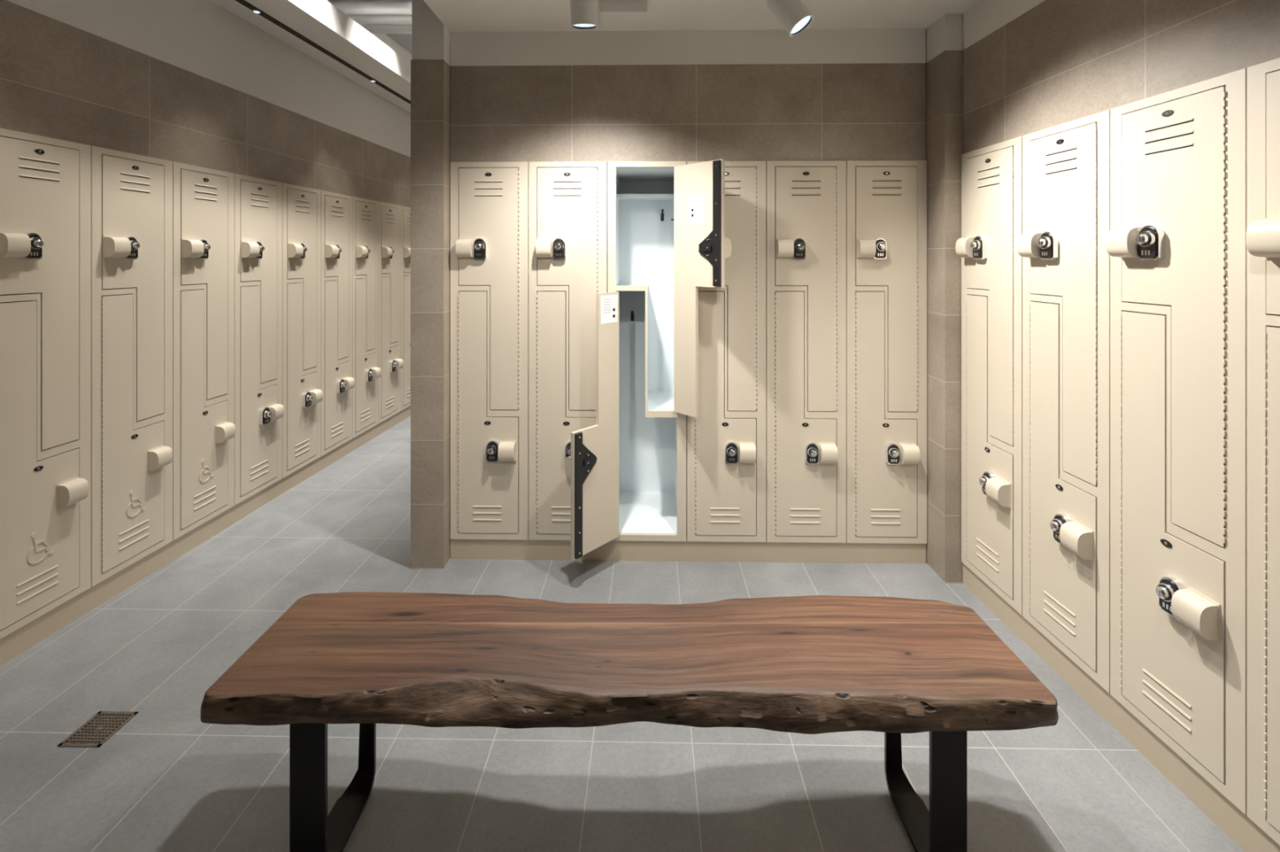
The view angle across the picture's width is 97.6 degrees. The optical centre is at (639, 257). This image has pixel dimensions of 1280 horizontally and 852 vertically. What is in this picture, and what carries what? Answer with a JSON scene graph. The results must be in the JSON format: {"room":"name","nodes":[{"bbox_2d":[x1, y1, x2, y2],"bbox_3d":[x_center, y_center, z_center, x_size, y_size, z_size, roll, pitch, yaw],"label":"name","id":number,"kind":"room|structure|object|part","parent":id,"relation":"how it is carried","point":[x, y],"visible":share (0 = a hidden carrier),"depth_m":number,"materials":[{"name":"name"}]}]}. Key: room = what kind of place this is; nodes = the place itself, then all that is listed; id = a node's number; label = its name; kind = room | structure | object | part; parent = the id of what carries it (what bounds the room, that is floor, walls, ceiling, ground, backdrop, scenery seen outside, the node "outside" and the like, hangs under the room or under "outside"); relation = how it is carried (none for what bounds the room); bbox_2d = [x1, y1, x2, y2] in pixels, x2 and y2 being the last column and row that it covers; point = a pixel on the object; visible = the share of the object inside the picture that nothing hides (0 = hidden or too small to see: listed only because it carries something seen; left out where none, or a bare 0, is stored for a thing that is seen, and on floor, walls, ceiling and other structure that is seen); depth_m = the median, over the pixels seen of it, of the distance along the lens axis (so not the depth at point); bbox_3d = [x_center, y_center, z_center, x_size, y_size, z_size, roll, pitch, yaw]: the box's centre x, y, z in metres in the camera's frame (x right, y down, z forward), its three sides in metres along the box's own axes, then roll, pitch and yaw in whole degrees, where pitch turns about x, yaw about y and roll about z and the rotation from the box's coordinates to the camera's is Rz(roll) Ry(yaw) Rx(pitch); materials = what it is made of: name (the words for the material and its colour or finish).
{"room":"changing room","nodes":[
{"label":"changing room","id":0,"kind":"room"},
{"bbox_2d":[0,0,412,207],"bbox_3d":[-2.549,-0.215,2.809,0.600,3.350,9.544,0,0,3],"label":"wall","id":1,"kind":"structure","parent":0,"point":[59,80],"depth_m":2.84,"materials":[{"name":"tile"}]},
{"bbox_2d":[0,405,410,666],"bbox_3d":[-2.493,1.411,2.806,0.492,0.098,9.344,0,0,3],"label":"baseboard","id":2,"kind":"structure","parent":1,"relation":"attached to","point":[20,640],"depth_m":2.64,"materials":[{"name":"paint"}]},
{"bbox_2d":[0,128,91,639],"bbox_3d":[-2.497,0.449,2.134,0.554,1.823,0.377,0,0,3],"label":"locker","id":3,"kind":"object","parent":2,"relation":"on","point":[46,182],"visible":1,"depth_m":2.14,"materials":[{"name":"metal"}]},
{"bbox_2d":[91,146,173,586],"bbox_3d":[-2.477,0.449,2.514,0.554,1.823,0.377,0,0,3],"label":"locker","id":4,"kind":"object","parent":2,"relation":"on","point":[132,194],"visible":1,"depth_m":2.46,"materials":[{"name":"metal"}]},
{"bbox_2d":[173,161,235,540],"bbox_3d":[-2.457,0.449,2.894,0.554,1.823,0.377,0,0,3],"label":"locker","id":5,"kind":"object","parent":2,"relation":"on","point":[204,429],"visible":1,"depth_m":2.85,"materials":[{"name":"metal"}]},
{"bbox_2d":[234,173,284,505],"bbox_3d":[-2.437,0.449,3.275,0.554,1.823,0.377,0,0,3],"label":"locker","id":6,"kind":"object","parent":2,"relation":"on","point":[259,409],"visible":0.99,"depth_m":3.23,"materials":[{"name":"metal"}]},
{"bbox_2d":[282,182,323,478],"bbox_3d":[-2.417,0.449,3.655,0.554,1.823,0.377,0,0,3],"label":"locker","id":7,"kind":"object","parent":2,"relation":"on","point":[302,393],"visible":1,"depth_m":3.61,"materials":[{"name":"metal"}]},
{"bbox_2d":[320,190,355,456],"bbox_3d":[-2.397,0.449,4.036,0.554,1.823,0.377,0,0,3],"label":"locker","id":8,"kind":"object","parent":2,"relation":"on","point":[337,383],"visible":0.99,"depth_m":4.00,"materials":[{"name":"metal"}]},
{"bbox_2d":[351,196,381,438],"bbox_3d":[-2.377,0.449,4.416,0.554,1.823,0.377,0,0,3],"label":"locker","id":9,"kind":"object","parent":2,"relation":"on","point":[366,371],"visible":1,"depth_m":4.39,"materials":[{"name":"metal"}]},
{"bbox_2d":[378,201,403,423],"bbox_3d":[-2.357,0.449,4.797,0.554,1.823,0.377,0,0,3],"label":"locker","id":10,"kind":"object","parent":2,"relation":"on","point":[390,362],"visible":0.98,"depth_m":4.76,"materials":[{"name":"metal"}]},
{"bbox_2d":[400,205,410,410],"bbox_3d":[-2.337,0.449,5.177,0.554,1.823,0.377,0,0,3],"label":"locker","id":11,"kind":"object","parent":2,"relation":"on","point":[405,211],"visible":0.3,"depth_m":5.05,"materials":[{"name":"metal"}]},
{"bbox_2d":[230,0,410,106],"bbox_3d":[-1.835,-1.306,2.671,0.280,0.147,9.144,0,0,3],"label":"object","id":12,"kind":"structure","parent":1,"relation":"attached to","point":[318,24],"depth_m":3.23,"materials":[{"name":"white paint"}]},
{"bbox_2d":[252,9,260,13],"bbox_3d":[-1.917,-1.230,2.800,0.033,0.006,0.033,0,0,0],"label":"recessed light","id":13,"kind":"object","parent":12,"relation":"attached to","point":[253,11],"visible":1,"depth_m":2.79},
{"bbox_2d":[208,0,410,112],"bbox_3d":[-2.200,-1.370,2.690,0.112,0.060,9.144,0,0,3],"label":"ceiling soffit","id":14,"kind":"structure","parent":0,"point":[228,5],"depth_m":3.57,"materials":[{"name":"white paint"}]},
{"bbox_2d":[386,34,412,54],"bbox_3d":[-0.550,-1.940,2.760,5.700,0.100,9.920,0,0,0],"label":"ceiling","id":15,"kind":"structure","parent":0,"point":[405,41],"depth_m":4.87,"materials":[{"name":"paint"}]},
{"bbox_2d":[328,0,412,14],"bbox_3d":[-1.548,-1.743,3.660,0.945,0.294,0.089,0,0,0],"label":"duct pipe","id":16,"kind":"object","parent":15,"relation":"attached to","point":[346,6],"visible":0.41,"depth_m":3.62,"materials":[{"name":"metal"}]},
{"bbox_2d":[346,14,412,24],"bbox_3d":[-1.548,-1.743,3.820,0.945,0.294,0.089,0,0,0],"label":"duct pipe","id":17,"kind":"object","parent":15,"relation":"attached to","point":[359,19],"visible":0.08,"depth_m":3.78,"materials":[{"name":"metal"}]},
{"bbox_2d":[359,24,412,34],"bbox_3d":[-1.548,-1.743,3.980,0.945,0.294,0.089,0,0,0],"label":"duct pipe","id":18,"kind":"object","parent":15,"relation":"attached to","point":[372,28],"visible":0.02,"depth_m":3.94,"materials":[{"name":"metal"}]},
{"bbox_2d":[410,59,450,568],"bbox_3d":[-0.999,0.265,5.090,0.156,2.390,4.921,0,0,0],"label":"wall","id":19,"kind":"structure","parent":0,"point":[430,79],"depth_m":2.63,"materials":[{"name":"brown tile"}]},
{"bbox_2d":[412,0,450,66],"bbox_3d":[-0.997,-1.410,5.091,0.151,0.960,4.918,0,0,0],"label":"wall partition","id":20,"kind":"structure","parent":19,"relation":"on","point":[431,40],"depth_m":2.63,"materials":[{"name":"beige paint"}]},
{"bbox_2d":[0,416,1244,851],"bbox_3d":[-0.472,1.510,2.802,5.900,0.100,10.200,0,0,1],"label":"floor","id":21,"kind":"structure","parent":0,"point":[169,780],"depth_m":1.65,"materials":[{"name":"tile"}]},
{"bbox_2d":[57,711,138,747],"bbox_3d":[-1.675,1.458,1.735,0.128,0.004,0.128,0,0,1],"label":"floor drain","id":22,"kind":"object","parent":21,"relation":"on","point":[94,733],"visible":1,"depth_m":1.73,"materials":[{"name":"metal"}]},
{"bbox_2d":[200,591,1058,851],"bbox_3d":[-0.027,1.224,1.450,1.958,0.470,0.436,0,0,0],"label":"bench","id":23,"kind":"object","parent":21,"relation":"on","point":[819,664],"visible":1,"depth_m":1.34,"materials":[{"name":"brown wood"}]},
{"bbox_3d":[-0.772,1.254,1.425,0.100,0.410,0.280,0,0,0],"label":"leg","id":24,"kind":"part","parent":23,"relation":"part of","materials":[{"name":"black metal"}]},
{"bbox_3d":[-0.027,1.024,1.450,1.949,0.069,0.430,0,0,0],"label":"seat","id":25,"kind":"part","parent":23,"relation":"part of","materials":[{"name":"brown wood"}]},
{"bbox_3d":[0.718,1.254,1.425,0.100,0.410,0.280,0,0,0],"label":"leg","id":26,"kind":"part","parent":23,"relation":"part of","materials":[{"name":"black metal"}]},
{"bbox_2d":[450,62,925,162],"bbox_3d":[0.229,0.265,2.995,2.284,2.390,0.600,0,0,1],"label":"wall","id":27,"kind":"structure","parent":0,"point":[791,112],"depth_m":2.70,"materials":[{"name":"tile"}]},
{"bbox_2d":[450,538,925,564],"bbox_3d":[0.228,1.411,2.939,2.284,0.098,0.492,0,0,1],"label":"baseboard","id":28,"kind":"structure","parent":27,"relation":"attached to","point":[500,549],"depth_m":2.69,"materials":[{"name":"paint"}]},
{"bbox_2d":[450,161,528,540],"bbox_3d":[-0.724,0.449,2.926,0.377,1.823,0.554,0,0,1],"label":"locker","id":29,"kind":"object","parent":28,"relation":"on","point":[490,201],"visible":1,"depth_m":2.70,"materials":[{"name":"metal"}]},
{"bbox_2d":[528,161,607,540],"bbox_3d":[-0.343,0.449,2.919,0.377,1.823,0.554,0,0,1],"label":"locker","id":30,"kind":"object","parent":28,"relation":"on","point":[568,200],"visible":0.76,"depth_m":2.69,"materials":[{"name":"metal"}]},
{"bbox_2d":[564,159,731,560],"bbox_3d":[0.042,0.449,2.819,0.748,1.823,0.748,0,0,1],"label":"locker","id":31,"kind":"object","parent":28,"relation":"on","point":[667,240],"visible":1,"depth_m":2.69,"materials":[{"name":"metal"}]},
{"bbox_3d":[-0.215,0.745,2.580,0.089,1.165,0.287,0,0,42],"label":"door","id":32,"kind":"part","parent":31,"relation":"part of","materials":[{"name":"paint"}]},
{"bbox_3d":[0.280,0.149,2.578,0.089,1.165,0.288,0,0,-44],"label":"door","id":33,"kind":"part","parent":31,"relation":"part of","materials":[{"name":"paint"}]},
{"bbox_2d":[686,160,765,542],"bbox_3d":[0.418,0.449,2.905,0.377,1.823,0.554,0,0,1],"label":"locker","id":34,"kind":"object","parent":28,"relation":"on","point":[726,443],"visible":0.68,"depth_m":2.68,"materials":[{"name":"metal"}]},
{"bbox_2d":[765,160,846,542],"bbox_3d":[0.799,0.449,2.898,0.377,1.823,0.554,0,0,1],"label":"locker","id":35,"kind":"object","parent":28,"relation":"on","point":[806,201],"visible":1,"depth_m":2.67,"materials":[{"name":"metal"}]},
{"bbox_2d":[846,160,926,543],"bbox_3d":[1.180,0.449,2.891,0.377,1.823,0.554,0,0,1],"label":"locker","id":36,"kind":"object","parent":28,"relation":"on","point":[886,200],"visible":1,"depth_m":2.67,"materials":[{"name":"metal"}]},
{"bbox_2d":[422,0,982,32],"bbox_3d":[0.689,-1.155,0.600,3.222,0.120,5.400,0,0,0],"label":"ceiling","id":37,"kind":"structure","parent":0,"point":[456,15],"depth_m":2.52,"materials":[{"name":"white paint"}]},
{"bbox_2d":[600,0,647,29],"bbox_3d":[-0.070,-1.070,2.470,0.200,0.050,0.180,0,0,0],"label":"ceiling box","id":38,"kind":"object","parent":37,"relation":"attached to","point":[615,14],"visible":1,"depth_m":2.40,"materials":[{"name":"white paint"}]},
{"bbox_3d":[0.075,-1.085,0.650,1.090,0.020,3.300,0,0,0],"label":"track rail","id":39,"kind":"object","parent":37,"relation":"attached to","visible":0},
{"bbox_2d":[569,0,598,29],"bbox_3d":[-0.210,-0.970,2.105,0.105,0.209,0.132,0,0,0],"label":"spotlight","id":40,"kind":"object","parent":39,"relation":"attached to","point":[584,13],"visible":1,"depth_m":2.07,"materials":[{"name":"white plastic"}]},
{"bbox_2d":[766,0,813,36],"bbox_3d":[0.566,-0.958,2.116,0.166,0.234,0.134,0,0,0],"label":"spotlight","id":41,"kind":"object","parent":39,"relation":"attached to","point":[794,17],"visible":1,"depth_m":2.08,"materials":[{"name":"white plastic"}]},
{"bbox_2d":[450,0,1045,66],"bbox_3d":[0.648,-1.012,0.663,3.211,0.165,5.249,0,0,1],"label":"wall","id":42,"kind":"structure","parent":0,"point":[895,46],"depth_m":2.69,"materials":[{"name":"white paint"}]},
{"bbox_2d":[925,50,963,583],"bbox_3d":[1.684,0.265,2.906,0.632,2.390,0.788,0,0,0],"label":"wall column","id":43,"kind":"structure","parent":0,"point":[944,72],"depth_m":2.51,"materials":[{"name":"tile"}]},
{"bbox_2d":[925,13,963,63],"bbox_3d":[1.685,-1.013,2.908,0.631,0.165,0.785,0,0,0],"label":"wall column","id":44,"kind":"structure","parent":43,"relation":"on","point":[946,33],"depth_m":2.52,"materials":[{"name":"beige paint"}]},
{"bbox_2d":[963,0,1279,153],"bbox_3d":[1.827,0.265,0.275,0.600,2.390,4.491,0,0,-2],"label":"wall","id":45,"kind":"structure","parent":0,"point":[1059,62],"depth_m":1.80,"materials":[{"name":"tile"}]},
{"bbox_2d":[963,564,1279,851],"bbox_3d":[1.769,1.411,0.323,0.492,0.098,4.391,0,0,-2],"label":"baseboard","id":46,"kind":"structure","parent":45,"relation":"attached to","point":[1250,837],"depth_m":1.66,"materials":[{"name":"paint"}]},
{"bbox_2d":[955,136,1022,615],"bbox_3d":[1.668,0.449,2.325,0.554,1.823,0.377,0,0,-2],"label":"locker","id":47,"kind":"object","parent":46,"relation":"on","point":[992,175],"visible":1,"depth_m":2.29,"materials":[{"name":"metal"}]},
{"bbox_2d":[1017,109,1110,693],"bbox_3d":[1.681,0.449,1.945,0.554,1.823,0.377,0,0,-2],"label":"locker","id":48,"kind":"object","parent":46,"relation":"on","point":[1061,246],"visible":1,"depth_m":1.90,"materials":[{"name":"metal"}]},
{"bbox_2d":[1105,68,1247,814],"bbox_3d":[1.694,0.449,1.564,0.554,1.823,0.378,0,0,-2],"label":"locker","id":49,"kind":"object","parent":46,"relation":"on","point":[1175,243],"visible":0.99,"depth_m":1.52,"materials":[{"name":"metal"}]},
{"bbox_2d":[1245,57,1279,845],"bbox_3d":[1.708,0.449,1.183,0.554,1.823,0.377,0,0,-2],"label":"locker","id":50,"kind":"object","parent":46,"relation":"on","point":[1263,231],"visible":1,"depth_m":1.32,"materials":[{"name":"metal"}]}
]}

